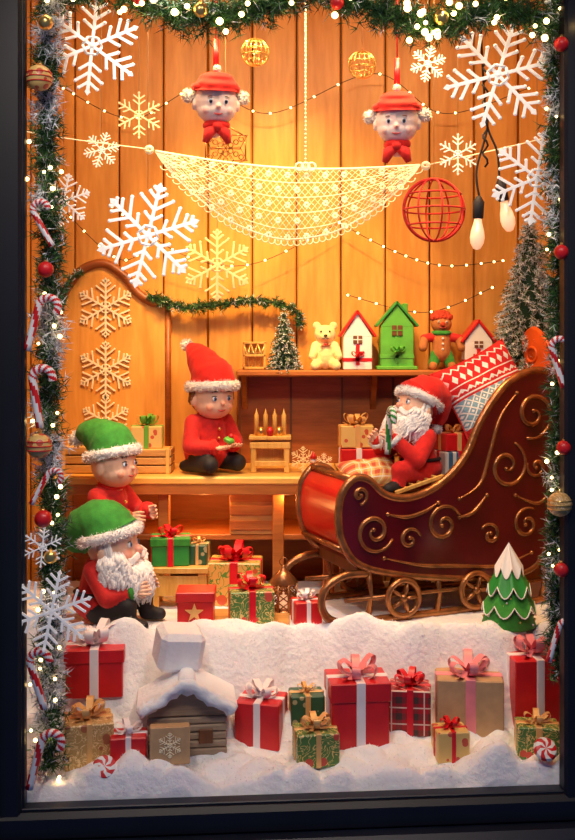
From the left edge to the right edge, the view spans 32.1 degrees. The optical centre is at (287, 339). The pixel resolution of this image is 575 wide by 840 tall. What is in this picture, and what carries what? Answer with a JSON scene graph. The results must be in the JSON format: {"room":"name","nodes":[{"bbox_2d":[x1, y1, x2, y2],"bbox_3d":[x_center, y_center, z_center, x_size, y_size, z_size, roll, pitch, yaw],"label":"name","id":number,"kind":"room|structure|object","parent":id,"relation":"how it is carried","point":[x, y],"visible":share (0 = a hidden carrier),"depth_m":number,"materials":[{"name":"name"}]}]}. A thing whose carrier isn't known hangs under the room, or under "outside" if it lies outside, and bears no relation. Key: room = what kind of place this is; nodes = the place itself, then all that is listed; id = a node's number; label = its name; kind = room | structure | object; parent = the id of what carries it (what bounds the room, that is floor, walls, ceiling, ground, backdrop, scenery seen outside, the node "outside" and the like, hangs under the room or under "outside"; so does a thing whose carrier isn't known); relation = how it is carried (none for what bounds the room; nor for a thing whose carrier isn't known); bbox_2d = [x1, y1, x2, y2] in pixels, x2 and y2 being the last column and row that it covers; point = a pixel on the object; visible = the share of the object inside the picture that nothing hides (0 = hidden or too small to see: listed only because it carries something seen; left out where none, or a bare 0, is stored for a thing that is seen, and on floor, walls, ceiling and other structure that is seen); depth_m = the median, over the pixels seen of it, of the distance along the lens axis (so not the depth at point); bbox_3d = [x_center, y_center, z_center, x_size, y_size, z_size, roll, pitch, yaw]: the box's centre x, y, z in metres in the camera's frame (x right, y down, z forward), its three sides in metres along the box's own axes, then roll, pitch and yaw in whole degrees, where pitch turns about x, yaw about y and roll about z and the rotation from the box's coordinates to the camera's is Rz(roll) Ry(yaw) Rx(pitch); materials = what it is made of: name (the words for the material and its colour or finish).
{"room":"shop window display","nodes":[
{"label":"shop window display","id":0,"kind":"room"},
{"bbox_2d":[215,609,289,624],"bbox_3d":[-0.240,1.353,4.860,0.500,0.014,0.300,0,0,0],"label":"wooden board","id":1,"kind":"object","parent":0,"point":[284,618],"depth_m":4.87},
{"bbox_2d":[0,0,574,839],"bbox_3d":[0.054,0.215,3.997,3.000,4.250,0.190,0,0,-4],"label":"window","id":2,"kind":"structure","parent":0,"point":[529,812],"depth_m":3.96,"materials":[{"name":"glass"}]},
{"bbox_2d":[25,527,61,567],"bbox_3d":[-0.970,0.820,3.960,0.152,0.166,0.011,0,0,-4],"label":"snowflake ornament","id":3,"kind":"object","parent":2,"relation":"attached to","point":[42,546],"visible":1,"depth_m":3.96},
{"bbox_2d":[27,0,79,783],"bbox_3d":[-0.973,0.130,4.068,0.259,3.334,0.234,0,0,-5],"label":"pine garland","id":4,"kind":"object","parent":2,"relation":"attached to","point":[45,136],"visible":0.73,"depth_m":4.05},
{"bbox_2d":[25,60,52,91],"bbox_3d":[-0.985,-1.049,3.970,0.110,0.122,0.110,0,0,0],"label":"ornament","id":5,"kind":"object","parent":4,"relation":"attached to","point":[38,77],"visible":1,"depth_m":3.94,"materials":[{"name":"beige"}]},
{"bbox_2d":[26,429,52,457],"bbox_3d":[-0.985,0.411,3.970,0.106,0.117,0.106,0,0,0],"label":"ornament","id":6,"kind":"object","parent":4,"relation":"attached to","point":[39,445],"visible":1,"depth_m":3.94,"materials":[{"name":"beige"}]},
{"bbox_2d":[26,647,53,709],"bbox_3d":[-0.981,1.340,3.960,0.110,0.248,0.031,0,0,0],"label":"candy cane","id":7,"kind":"object","parent":4,"relation":"attached to","point":[34,652],"visible":1,"depth_m":3.95,"materials":[{"name":"red plastic"}]},
{"bbox_2d":[30,198,54,247],"bbox_3d":[-0.971,-0.464,3.961,0.099,0.194,0.025,0,0,-6],"label":"candy cane","id":8,"kind":"object","parent":4,"relation":"attached to","point":[40,201],"visible":1,"depth_m":3.95,"materials":[{"name":"red plastic"}]},
{"bbox_2d":[28,364,56,428],"bbox_3d":[-0.970,0.223,3.963,0.113,0.256,0.032,0,0,-6],"label":"candy cane","id":9,"kind":"object","parent":4,"relation":"attached to","point":[35,399],"visible":1,"depth_m":3.95,"materials":[{"name":"red plastic"}]},
{"bbox_2d":[34,507,51,527],"bbox_3d":[-0.970,0.704,3.970,0.070,0.082,0.070,0,0,0],"label":"ornament","id":10,"kind":"object","parent":4,"relation":"attached to","point":[43,518],"visible":1,"depth_m":3.95,"materials":[{"name":"red plastic"}]},
{"bbox_2d":[24,294,61,350],"bbox_3d":[-0.971,-0.070,3.963,0.151,0.229,0.031,0,0,-6],"label":"candy cane","id":11,"kind":"object","parent":4,"relation":"attached to","point":[42,299],"visible":1,"depth_m":3.95,"materials":[{"name":"multicoloured plastic"}]},
{"bbox_2d":[26,140,62,782],"bbox_3d":[-0.974,0.141,4.010,0.152,3.282,0.057,0,0,0],"label":"fairy lights","id":12,"kind":"object","parent":4,"relation":"attached to","point":[52,188],"visible":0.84,"depth_m":4.01},
{"bbox_2d":[25,728,65,790],"bbox_3d":[-0.960,1.661,3.963,0.157,0.238,0.032,0,0,-6],"label":"candy cane","id":13,"kind":"object","parent":4,"relation":"attached to","point":[58,735],"visible":1,"depth_m":3.95,"materials":[{"name":"multicoloured plastic"}]},
{"bbox_2d":[37,259,53,277],"bbox_3d":[-0.960,-0.285,3.970,0.064,0.075,0.064,0,0,0],"label":"ornament","id":14,"kind":"object","parent":4,"relation":"attached to","point":[45,269],"visible":1,"depth_m":3.95,"materials":[{"name":"red plastic"}]},
{"bbox_2d":[38,13,52,29],"bbox_3d":[-0.960,-1.265,3.970,0.060,0.070,0.060,0,0,0],"label":"ornament","id":15,"kind":"object","parent":4,"relation":"attached to","point":[45,22],"visible":1,"depth_m":3.95,"materials":[{"name":"gold metal"}]},
{"bbox_2d":[29,467,63,504],"bbox_3d":[-0.955,0.580,3.962,0.136,0.149,0.022,0,0,-6],"label":"candy cane","id":16,"kind":"object","parent":4,"relation":"attached to","point":[50,471],"visible":1,"depth_m":3.95,"materials":[{"name":"multicoloured plastic"}]},
{"bbox_2d":[22,570,91,652],"bbox_3d":[-0.930,1.070,3.945,0.316,0.326,0.011,0,0,-4],"label":"snowflake ornament","id":17,"kind":"object","parent":2,"relation":"attached to","point":[51,611],"visible":1,"depth_m":3.94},
{"bbox_2d":[27,0,562,54],"bbox_3d":[0.059,-1.374,4.105,2.302,0.410,0.280,0,0,-1],"label":"pine garland","id":18,"kind":"object","parent":2,"relation":"attached to","point":[511,12],"visible":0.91,"depth_m":4.08},
{"bbox_2d":[193,0,207,17],"bbox_3d":[-0.350,-1.335,4.030,0.060,0.070,0.060,0,0,0],"label":"ornament","id":19,"kind":"object","parent":18,"relation":"attached to","point":[199,8],"visible":1,"depth_m":4.01,"materials":[{"name":"gold metal"}]},
{"bbox_2d":[434,7,448,24],"bbox_3d":[0.620,-1.305,4.030,0.060,0.070,0.060,0,0,0],"label":"ornament","id":20,"kind":"object","parent":18,"relation":"attached to","point":[441,18],"visible":1,"depth_m":4.01,"materials":[{"name":"gold metal"}]},
{"bbox_2d":[554,34,568,51],"bbox_3d":[1.120,-1.215,4.090,0.060,0.070,0.060,0,0,0],"label":"ornament","id":21,"kind":"object","parent":18,"relation":"attached to","point":[561,43],"visible":1,"depth_m":4.07,"materials":[{"name":"red plastic"}]},
{"bbox_2d":[534,0,559,684],"bbox_3d":[1.138,-0.045,4.204,0.223,3.000,0.206,0,0,5],"label":"pine garland","id":22,"kind":"object","parent":2,"relation":"attached to","point":[551,147],"visible":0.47,"depth_m":4.19},
{"bbox_2d":[546,618,563,661],"bbox_3d":[1.122,1.229,4.100,0.127,0.181,0.025,0,0,0],"label":"candy cane","id":23,"kind":"object","parent":22,"relation":"attached to","point":[560,623],"visible":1,"depth_m":4.09,"materials":[{"name":"multicoloured plastic"}]},
{"bbox_2d":[548,335,563,388],"bbox_3d":[1.117,0.090,4.100,0.097,0.218,0.028,0,0,0],"label":"candy cane","id":24,"kind":"object","parent":22,"relation":"attached to","point":[551,346],"visible":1,"depth_m":4.09,"materials":[{"name":"multicoloured plastic"}]},
{"bbox_2d":[546,488,572,516],"bbox_3d":[1.110,0.661,4.080,0.106,0.117,0.106,0,0,0],"label":"ornament","id":25,"kind":"object","parent":22,"relation":"attached to","point":[559,503],"visible":1,"depth_m":4.05,"materials":[{"name":"gold metal"}]},
{"bbox_2d":[554,560,568,576],"bbox_3d":[1.120,0.935,4.090,0.060,0.070,0.060,0,0,0],"label":"ornament","id":26,"kind":"object","parent":22,"relation":"attached to","point":[560,569],"visible":1,"depth_m":4.07,"materials":[{"name":"red plastic"}]},
{"bbox_2d":[554,242,568,258],"bbox_3d":[1.120,-0.365,4.090,0.060,0.070,0.060,0,0,0],"label":"ornament","id":27,"kind":"object","parent":22,"relation":"attached to","point":[561,251],"visible":1,"depth_m":4.07,"materials":[{"name":"red plastic"}]},
{"bbox_2d":[27,0,557,583],"bbox_3d":[0.042,-0.035,5.933,3.684,4.250,0.074,0,0,0],"label":"wall","id":28,"kind":"structure","parent":0,"point":[318,277],"depth_m":5.90,"materials":[{"name":"brown wood"}]},
{"bbox_2d":[236,369,442,462],"bbox_3d":[0.708,0.450,5.770,2.005,0.560,0.260,0,0,0],"label":"wall shelf","id":29,"kind":"object","parent":28,"relation":"attached to","point":[314,403],"visible":0.5,"depth_m":5.87,"materials":[{"name":"brown wood"}]},
{"bbox_2d":[242,342,265,369],"bbox_3d":[-0.190,0.089,5.740,0.135,0.160,0.060,0,0,0],"label":"display box","id":30,"kind":"object","parent":29,"relation":"on","point":[253,353],"visible":1,"depth_m":5.71,"materials":[{"name":"brown wood"}]},
{"bbox_2d":[266,308,303,372],"bbox_3d":[-0.021,0.007,5.746,0.234,0.400,0.256,0,0,-19],"label":"tree","id":31,"kind":"object","parent":29,"relation":"on","point":[283,359],"visible":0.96,"depth_m":5.71,"materials":[{"name":"green plant"}]},
{"bbox_2d":[309,322,341,369],"bbox_3d":[0.216,0.034,5.722,0.192,0.278,0.177,0,0,0],"label":"teddy bear","id":32,"kind":"object","parent":29,"relation":"on","point":[325,353],"visible":1,"depth_m":5.70},
{"bbox_2d":[338,310,376,369],"bbox_3d":[0.400,-0.001,5.737,0.216,0.339,0.197,0,0,0],"label":"house","id":33,"kind":"object","parent":29,"relation":"on","point":[356,339],"visible":1,"depth_m":5.70,"materials":[{"name":"white paint"}]},
{"bbox_2d":[374,301,418,369],"bbox_3d":[0.625,-0.027,5.733,0.246,0.392,0.203,0,0,0],"label":"house","id":34,"kind":"object","parent":29,"relation":"on","point":[396,329],"visible":1,"depth_m":5.70,"materials":[{"name":"paint"}]},
{"bbox_2d":[419,310,464,369],"bbox_3d":[0.885,-0.001,5.748,0.269,0.348,0.142,0,0,0],"label":"doll","id":35,"kind":"object","parent":29,"relation":"on","point":[441,338],"visible":0.97,"depth_m":5.71,"materials":[{"name":"plastic"}]},
{"bbox_2d":[460,319,496,361],"bbox_3d":[1.090,0.025,5.738,0.207,0.287,0.195,0,0,0],"label":"house","id":36,"kind":"object","parent":29,"relation":"on","point":[476,337],"visible":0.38,"depth_m":5.70,"materials":[{"name":"white paint"}]},
{"bbox_2d":[491,210,554,370],"bbox_3d":[1.366,-0.250,5.623,0.520,0.988,0.537,0,0,7],"label":"tree","id":37,"kind":"object","parent":29,"relation":"on","point":[527,298],"visible":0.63,"depth_m":5.56,"materials":[{"name":"green plant"}]},
{"bbox_3d":[0.000,-2.130,5.030,3.640,0.040,1.900,0,0,0],"label":"ceiling","id":38,"kind":"structure","parent":0,"visible":0},
{"bbox_2d":[40,27,89,225],"bbox_3d":[-1.030,-1.311,4.600,0.246,1.597,0.011,0,0,0],"label":"snowflake ornament","id":39,"kind":"object","parent":38,"relation":"hanging from","point":[68,176],"visible":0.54,"depth_m":4.60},
{"bbox_2d":[54,0,137,95],"bbox_3d":[-0.830,-1.574,4.250,0.389,1.072,0.011,0,0,-6],"label":"snowflake ornament","id":40,"kind":"object","parent":38,"relation":"hanging from","point":[92,45],"visible":0.81,"depth_m":4.25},
{"bbox_2d":[84,9,118,167],"bbox_3d":[-0.930,-1.485,5.000,0.182,1.249,0.011,0,0,0],"label":"snowflake ornament","id":41,"kind":"object","parent":38,"relation":"hanging from","point":[105,136],"visible":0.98,"depth_m":5.00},
{"bbox_2d":[118,91,159,138],"bbox_3d":[-0.772,-1.578,5.200,0.216,1.065,0.011,0,0,-11],"label":"snowflake ornament","id":42,"kind":"object","parent":38,"relation":"hanging from","point":[139,114],"visible":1,"depth_m":5.20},
{"bbox_2d":[97,183,199,287],"bbox_3d":[-0.628,-1.172,4.500,0.471,1.877,0.012,0,0,6],"label":"snowflake ornament","id":43,"kind":"object","parent":38,"relation":"hanging from","point":[147,235],"visible":1,"depth_m":4.50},
{"bbox_2d":[182,0,248,143],"bbox_3d":[-0.338,-1.513,4.707,0.279,1.194,0.242,0,0,27],"label":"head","id":44,"kind":"object","parent":38,"relation":"hanging from","point":[213,96],"visible":1,"depth_m":4.64},
{"bbox_2d":[185,229,248,300],"bbox_3d":[-0.380,-1.159,5.400,0.342,1.903,0.011,0,0,-9],"label":"snowflake ornament","id":45,"kind":"object","parent":38,"relation":"hanging from","point":[217,232],"visible":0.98,"depth_m":5.40,"materials":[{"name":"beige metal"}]},
{"bbox_2d":[203,27,247,172],"bbox_3d":[-0.310,-1.461,5.000,0.224,1.259,0.009,0,0,0],"label":"star ornament","id":46,"kind":"object","parent":38,"relation":"hanging from","point":[241,135],"visible":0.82,"depth_m":5.00,"materials":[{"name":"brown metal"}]},
{"bbox_2d":[241,38,268,66],"bbox_3d":[-0.156,-1.710,4.799,0.138,0.799,0.135,0,0,-7],"label":"ball ornament","id":47,"kind":"object","parent":38,"relation":"hanging from","point":[251,40],"visible":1,"depth_m":4.78,"materials":[{"name":"gold metal"}]},
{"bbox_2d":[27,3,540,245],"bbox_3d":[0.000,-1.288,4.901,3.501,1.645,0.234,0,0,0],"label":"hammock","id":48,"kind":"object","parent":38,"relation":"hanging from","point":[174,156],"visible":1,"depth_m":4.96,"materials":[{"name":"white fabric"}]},
{"bbox_2d":[348,51,375,78],"bbox_3d":[0.358,-1.681,4.801,0.138,0.859,0.135,0,0,-7],"label":"ball ornament","id":49,"kind":"object","parent":38,"relation":"hanging from","point":[371,57],"visible":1,"depth_m":4.78,"materials":[{"name":"gold metal"}]},
{"bbox_2d":[362,2,431,162],"bbox_3d":[0.513,-1.468,4.705,0.302,1.284,0.238,0,0,36],"label":"ornament","id":50,"kind":"object","parent":38,"relation":"hanging from","point":[395,117],"visible":1,"depth_m":4.64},
{"bbox_2d":[410,45,444,81],"bbox_3d":[0.674,-1.673,4.800,0.172,0.874,0.011,0,0,0],"label":"snowflake ornament","id":51,"kind":"object","parent":38,"relation":"hanging from","point":[430,48],"visible":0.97,"depth_m":4.80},
{"bbox_2d":[402,178,465,241],"bbox_3d":[0.703,-1.289,4.800,0.312,1.642,0.304,0,0,-7],"label":"wire sphere","id":52,"kind":"object","parent":38,"relation":"hanging from","point":[418,184],"visible":1,"depth_m":4.78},
{"bbox_2d":[440,134,475,174],"bbox_3d":[0.835,-1.458,4.900,0.180,1.304,0.011,0,0,0],"label":"snowflake ornament","id":53,"kind":"object","parent":38,"relation":"hanging from","point":[457,138],"visible":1,"depth_m":4.90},
{"bbox_2d":[470,27,514,249],"bbox_3d":[0.923,-1.258,4.500,0.206,1.705,0.068,0,0,0],"label":"pendant lamps","id":54,"kind":"object","parent":38,"relation":"hanging from","point":[507,218],"visible":0.76,"depth_m":4.49,"materials":[{"name":"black glass"}]},
{"bbox_2d":[443,24,546,127],"bbox_3d":[0.905,-1.511,4.300,0.466,1.198,0.012,0,0,6],"label":"snowflake ornament","id":55,"kind":"object","parent":38,"relation":"hanging from","point":[497,74],"visible":0.91,"depth_m":4.30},
{"bbox_2d":[491,130,555,225],"bbox_3d":[1.098,-1.306,4.400,0.397,1.608,0.011,0,0,9],"label":"snowflake ornament","id":56,"kind":"object","parent":38,"relation":"hanging from","point":[496,194],"visible":0.62,"depth_m":4.40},
{"bbox_3d":[0.000,1.900,5.050,3.600,0.060,1.860,0,0,0],"label":"floor","id":57,"kind":"structure","parent":0,"visible":0},
{"bbox_2d":[27,581,558,801],"bbox_3d":[0.050,1.574,4.800,3.000,0.632,1.681,0,0,0],"label":"snow bank","id":58,"kind":"object","parent":57,"relation":"on","point":[237,652],"visible":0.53,"depth_m":4.50,"materials":[{"name":"snow"}]},
{"bbox_2d":[63,695,113,771],"bbox_3d":[-0.842,1.654,4.230,0.206,0.262,0.186,0,0,-14],"label":"gift box","id":59,"kind":"object","parent":58,"relation":"on","point":[90,729],"visible":0.93,"depth_m":4.15,"materials":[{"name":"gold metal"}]},
{"bbox_2d":[64,618,124,698],"bbox_3d":[-0.865,1.431,4.520,0.270,0.307,0.220,0,0,-6],"label":"gift box","id":60,"kind":"object","parent":58,"relation":"on","point":[97,666],"visible":0.84,"depth_m":4.42,"materials":[{"name":"red paper"}]},
{"bbox_2d":[93,755,116,777],"bbox_3d":[-0.745,1.740,4.070,0.087,0.083,0.085,0,0,28],"label":"candy","id":61,"kind":"object","parent":58,"relation":"on","point":[110,764],"visible":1,"depth_m":4.06,"materials":[{"name":"white paint"}]},
{"bbox_2d":[67,418,157,556],"bbox_3d":[-0.907,0.879,5.111,0.539,0.946,0.350,0,0,29],"label":"doll","id":62,"kind":"object","parent":58,"relation":"on","point":[112,448],"visible":0.66,"depth_m":5.03,"materials":[{"name":"red fabric"}]},
{"bbox_2d":[63,499,165,627],"bbox_3d":[-0.846,1.058,4.785,0.474,0.596,0.359,0,0,14],"label":"doll","id":63,"kind":"object","parent":58,"relation":"on","point":[118,575],"visible":0.99,"depth_m":4.67,"materials":[{"name":"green fabric"}]},
{"bbox_2d":[110,717,147,760],"bbox_3d":[-0.665,1.680,4.190,0.156,0.161,0.126,0,0,-7],"label":"gift box","id":64,"kind":"object","parent":58,"relation":"on","point":[128,737],"visible":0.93,"depth_m":4.14,"materials":[{"name":"red paper"}]},
{"bbox_2d":[150,722,189,764],"bbox_3d":[-0.488,1.675,4.148,0.165,0.156,0.088,0,0,-7],"label":"box","id":65,"kind":"object","parent":58,"relation":"on","point":[169,742],"visible":1,"depth_m":4.12,"materials":[{"name":"cardboard"}]},
{"bbox_2d":[151,563,208,606],"bbox_3d":[-0.550,1.254,5.140,0.300,0.215,0.220,0,0,0],"label":"wooden stool","id":66,"kind":"object","parent":58,"relation":"on","point":[168,585],"visible":0.43,"depth_m":5.04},
{"bbox_2d":[150,524,190,566],"bbox_3d":[-0.600,1.050,5.135,0.210,0.192,0.170,0,0,-6],"label":"gift box","id":67,"kind":"object","parent":66,"relation":"on","point":[170,548],"visible":0.95,"depth_m":5.06,"materials":[{"name":"paper"}]},
{"bbox_2d":[189,536,210,564],"bbox_3d":[-0.455,1.081,5.150,0.106,0.130,0.126,0,0,6],"label":"gift box","id":68,"kind":"object","parent":66,"relation":"on","point":[199,550],"visible":0.98,"depth_m":5.09,"materials":[{"name":"green paper"}]},
{"bbox_2d":[228,571,274,623],"bbox_3d":[-0.175,1.234,4.805,0.216,0.224,0.176,0,0,-7],"label":"gift box","id":69,"kind":"object","parent":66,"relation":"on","point":[251,601],"visible":0.95,"depth_m":4.73,"materials":[{"name":"green paper"}]},
{"bbox_2d":[136,667,237,757],"bbox_3d":[-0.438,1.602,4.345,0.431,0.348,0.289,0,0,-7],"label":"log cabin","id":70,"kind":"object","parent":58,"relation":"on","point":[200,698],"visible":0.84,"depth_m":4.26,"materials":[{"name":"brown wood"}]},
{"bbox_2d":[152,622,205,672],"bbox_3d":[-0.483,1.362,4.437,0.216,0.215,0.190,0,0,-20],"label":"block","id":71,"kind":"object","parent":70,"relation":"on","point":[177,646],"visible":0.98,"depth_m":4.37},
{"bbox_2d":[53,463,336,592],"bbox_3d":[-0.500,1.061,5.580,1.560,0.678,0.600,0,0,0],"label":"workbench","id":72,"kind":"object","parent":58,"relation":"on","point":[198,502],"visible":0.24,"depth_m":5.41,"materials":[{"name":"brown wood"}]},
{"bbox_2d":[61,443,92,473],"bbox_3d":[-1.100,0.647,5.487,0.252,0.150,0.197,0,0,0],"label":"wooden crate","id":73,"kind":"object","parent":72,"relation":"on","point":[75,463],"visible":0.35,"depth_m":5.39,"materials":[{"name":"brown wood"}]},
{"bbox_2d":[55,259,170,462],"bbox_3d":[-1.024,0.122,5.864,0.684,1.196,0.060,0,0,0],"label":"headboard panel","id":74,"kind":"object","parent":72,"relation":"on","point":[147,339],"visible":0.77,"depth_m":5.87,"materials":[{"name":"brown wood"}]},
{"bbox_2d":[83,397,127,424],"bbox_3d":[-1.065,0.480,5.855,0.270,0.312,0.011,0,0,0],"label":"snowflake ornament","id":75,"kind":"object","parent":74,"relation":"attached to","point":[105,413],"visible":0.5,"depth_m":5.85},
{"bbox_2d":[80,341,130,398],"bbox_3d":[-1.065,0.175,5.855,0.297,0.343,0.011,0,0,0],"label":"snowflake ornament","id":76,"kind":"object","parent":74,"relation":"attached to","point":[105,343],"visible":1,"depth_m":5.85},
{"bbox_2d":[79,277,131,337],"bbox_3d":[-1.065,-0.190,5.855,0.306,0.354,0.011,0,0,0],"label":"snowflake ornament","id":77,"kind":"object","parent":74,"relation":"attached to","point":[105,307],"visible":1,"depth_m":5.85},
{"bbox_2d":[144,289,307,331],"bbox_3d":[-0.359,-0.174,5.812,0.975,0.259,0.148,0,0,0],"label":"swag","id":78,"kind":"object","parent":74,"relation":"attached to","point":[262,301],"visible":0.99,"depth_m":5.80},
{"bbox_2d":[135,446,174,473],"bbox_3d":[-0.790,0.654,5.487,0.322,0.135,0.197,0,0,0],"label":"wooden crate","id":79,"kind":"object","parent":72,"relation":"on","point":[159,460],"visible":0.52,"depth_m":5.39,"materials":[{"name":"brown wood"}]},
{"bbox_2d":[131,413,163,448],"bbox_3d":[-0.770,0.499,5.495,0.176,0.182,0.136,0,0,-3],"label":"gift box","id":80,"kind":"object","parent":79,"relation":"on","point":[150,436],"visible":0.98,"depth_m":5.43,"materials":[{"name":"beige paper"}]},
{"bbox_2d":[179,338,245,473],"bbox_3d":[-0.415,0.352,5.437,0.383,0.732,0.373,0,0,1],"label":"doll","id":81,"kind":"object","parent":72,"relation":"on","point":[212,385],"visible":0.97,"depth_m":5.37,"materials":[{"name":"red fabric"}]},
{"bbox_2d":[230,495,272,533],"bbox_3d":[-0.190,0.931,5.496,0.240,0.225,0.268,0,0,0],"label":"wooden crate","id":82,"kind":"object","parent":72,"relation":"on","point":[249,514],"visible":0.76,"depth_m":5.36,"materials":[{"name":"brown wood"}]},
{"bbox_2d":[249,408,290,472],"bbox_3d":[-0.095,0.547,5.480,0.230,0.350,0.130,0,0,0],"label":"toy","id":83,"kind":"object","parent":72,"relation":"on","point":[269,446],"visible":1,"depth_m":5.43,"materials":[{"name":"brown wood"}]},
{"bbox_2d":[176,585,216,621],"bbox_3d":[-0.435,1.270,4.775,0.184,0.165,0.164,0,0,-1],"label":"gift box","id":84,"kind":"object","parent":58,"relation":"on","point":[203,597],"visible":0.87,"depth_m":4.70,"materials":[{"name":"red paper"}]},
{"bbox_2d":[207,540,262,605],"bbox_3d":[-0.270,1.207,5.201,0.276,0.306,0.207,0,0,3],"label":"gift box","id":85,"kind":"object","parent":58,"relation":"on","point":[224,568],"visible":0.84,"depth_m":5.10,"materials":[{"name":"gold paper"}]},
{"bbox_2d":[235,678,287,750],"bbox_3d":[-0.115,1.652,4.450,0.206,0.273,0.186,0,0,13],"label":"gift box","id":86,"kind":"object","parent":58,"relation":"on","point":[260,712],"visible":0.95,"depth_m":4.37,"materials":[{"name":"red paper"}]},
{"bbox_2d":[269,557,297,614],"bbox_3d":[-0.020,1.222,5.000,0.147,0.273,0.148,0,0,22],"label":"candle lantern","id":87,"kind":"object","parent":58,"relation":"on","point":[283,577],"visible":0.73,"depth_m":4.96,"materials":[{"name":"brown metal"}]},
{"bbox_2d":[288,681,324,725],"bbox_3d":[0.085,1.633,4.485,0.156,0.186,0.136,0,0,-6],"label":"gift box","id":88,"kind":"object","parent":58,"relation":"on","point":[304,699],"visible":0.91,"depth_m":4.42,"materials":[{"name":"green paper"}]},
{"bbox_2d":[291,588,321,623],"bbox_3d":[0.090,1.275,4.800,0.136,0.160,0.126,0,0,-11],"label":"gift box","id":89,"kind":"object","parent":58,"relation":"on","point":[304,608],"visible":0.94,"depth_m":4.75,"materials":[{"name":"red paper"}]},
{"bbox_2d":[292,711,339,768],"bbox_3d":[0.120,1.695,4.266,0.186,0.200,0.158,0,0,-9],"label":"gift box","id":90,"kind":"object","parent":58,"relation":"on","point":[315,742],"visible":0.98,"depth_m":4.20,"materials":[{"name":"green paper"}]},
{"bbox_2d":[324,653,390,749],"bbox_3d":[0.306,1.579,4.400,0.270,0.375,0.220,0,0,-6],"label":"gift box","id":91,"kind":"object","parent":58,"relation":"on","point":[358,696],"visible":0.94,"depth_m":4.30,"materials":[{"name":"red paper"}]},
{"bbox_2d":[340,570,384,588],"bbox_3d":[0.410,1.075,5.560,0.240,0.565,0.220,0,0,0],"label":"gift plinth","id":92,"kind":"object","parent":58,"relation":"on","point":[377,580],"visible":0.19,"depth_m":5.46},
{"bbox_2d":[389,666,430,736],"bbox_3d":[0.545,1.605,4.460,0.186,0.264,0.166,0,0,6],"label":"gift box","id":93,"kind":"object","parent":58,"relation":"on","point":[410,703],"visible":0.91,"depth_m":4.38,"materials":[{"name":"red paper"}]},
{"bbox_2d":[281,326,557,622],"bbox_3d":[0.730,0.646,5.194,1.464,1.443,0.576,0,0,-22],"label":"christmas sleigh","id":94,"kind":"object","parent":58,"relation":"on","point":[453,531],"visible":0.88,"depth_m":5.00,"materials":[{"name":"red paint"}]},
{"bbox_2d":[334,457,406,487],"bbox_3d":[0.420,0.679,5.060,0.332,0.162,0.178,0,0,-17],"label":"plaid blanket","id":95,"kind":"object","parent":94,"relation":"on","point":[378,468],"visible":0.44,"depth_m":5.02,"materials":[{"name":"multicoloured fabric"}]},
{"bbox_2d":[338,447,375,462],"bbox_3d":[0.385,0.685,5.495,0.206,0.194,0.156,0,0,-3],"label":"gift box","id":96,"kind":"object","parent":95,"relation":"on","point":[344,454],"depth_m":5.42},
{"bbox_2d":[338,413,373,447],"bbox_3d":[0.375,0.493,5.495,0.186,0.187,0.137,0,0,-6],"label":"gift box","id":97,"kind":"object","parent":96,"relation":"on","point":[354,434],"visible":0.96,"depth_m":5.43,"materials":[{"name":"beige paper"}]},
{"bbox_2d":[367,375,451,492],"bbox_3d":[0.628,0.470,5.107,0.507,0.582,0.359,0,0,-32],"label":"doll","id":98,"kind":"object","parent":94,"relation":"on","point":[422,400],"visible":0.94,"depth_m":5.01,"materials":[{"name":"red fabric"}]},
{"bbox_2d":[395,474,442,493],"bbox_3d":[0.630,0.710,4.965,0.275,0.087,0.114,0,0,-23],"label":"ladder","id":99,"kind":"object","parent":94,"relation":"on","point":[433,478],"visible":0.66,"depth_m":4.92,"materials":[{"name":"brown wood"}]},
{"bbox_2d":[431,449,462,484],"bbox_3d":[0.870,0.678,5.255,0.186,0.204,0.156,0,0,-22],"label":"gift box","id":100,"kind":"object","parent":94,"relation":"on","point":[448,458],"visible":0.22,"depth_m":5.17,"materials":[{"name":"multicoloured paper"}]},
{"bbox_2d":[434,424,466,450],"bbox_3d":[0.870,0.510,5.255,0.166,0.132,0.136,0,0,-22],"label":"gift box","id":101,"kind":"object","parent":100,"relation":"on","point":[453,440],"visible":0.94,"depth_m":5.20,"materials":[{"name":"red paper"}]},
{"bbox_2d":[429,339,518,440],"bbox_3d":[1.050,0.270,5.281,0.588,0.559,0.288,0,0,-18],"label":"knit cushion","id":102,"kind":"object","parent":94,"relation":"in","point":[471,382],"visible":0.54,"depth_m":5.19,"materials":[{"name":"fabric"}]},
{"bbox_2d":[431,715,469,762],"bbox_3d":[0.700,1.711,4.300,0.146,0.168,0.126,0,0,-6],"label":"gift box","id":103,"kind":"object","parent":58,"relation":"on","point":[450,740],"visible":0.97,"depth_m":4.24,"materials":[{"name":"beige paper"}]},
{"bbox_2d":[435,649,503,736],"bbox_3d":[0.810,1.574,4.474,0.296,0.339,0.223,0,0,5],"label":"gift box","id":104,"kind":"object","parent":58,"relation":"on","point":[469,693],"visible":0.95,"depth_m":4.38,"materials":[{"name":"paper"}]},
{"bbox_2d":[481,543,536,632],"bbox_3d":[1.041,1.160,4.700,0.253,0.420,0.251,0,0,0],"label":"tree","id":105,"kind":"object","parent":58,"relation":"on","point":[509,603],"visible":0.99,"depth_m":4.63,"materials":[{"name":"green wood"}]},
{"bbox_2d":[507,634,558,724],"bbox_3d":[1.110,1.535,4.521,0.236,0.406,0.209,0,0,-6],"label":"gift box","id":106,"kind":"object","parent":58,"relation":"on","point":[527,670],"visible":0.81,"depth_m":4.42,"materials":[{"name":"red paper"}]},
{"bbox_2d":[514,708,558,759],"bbox_3d":[1.080,1.702,4.325,0.186,0.186,0.136,0,0,6],"label":"gift box","id":107,"kind":"object","parent":58,"relation":"on","point":[527,730],"visible":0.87,"depth_m":4.27,"materials":[{"name":"green paper"}]},
{"bbox_2d":[533,737,556,761],"bbox_3d":[1.080,1.715,4.190,0.088,0.084,0.083,0,0,33],"label":"candy","id":108,"kind":"object","parent":58,"relation":"on","point":[545,749],"visible":1,"depth_m":4.17,"materials":[{"name":"white paint"}]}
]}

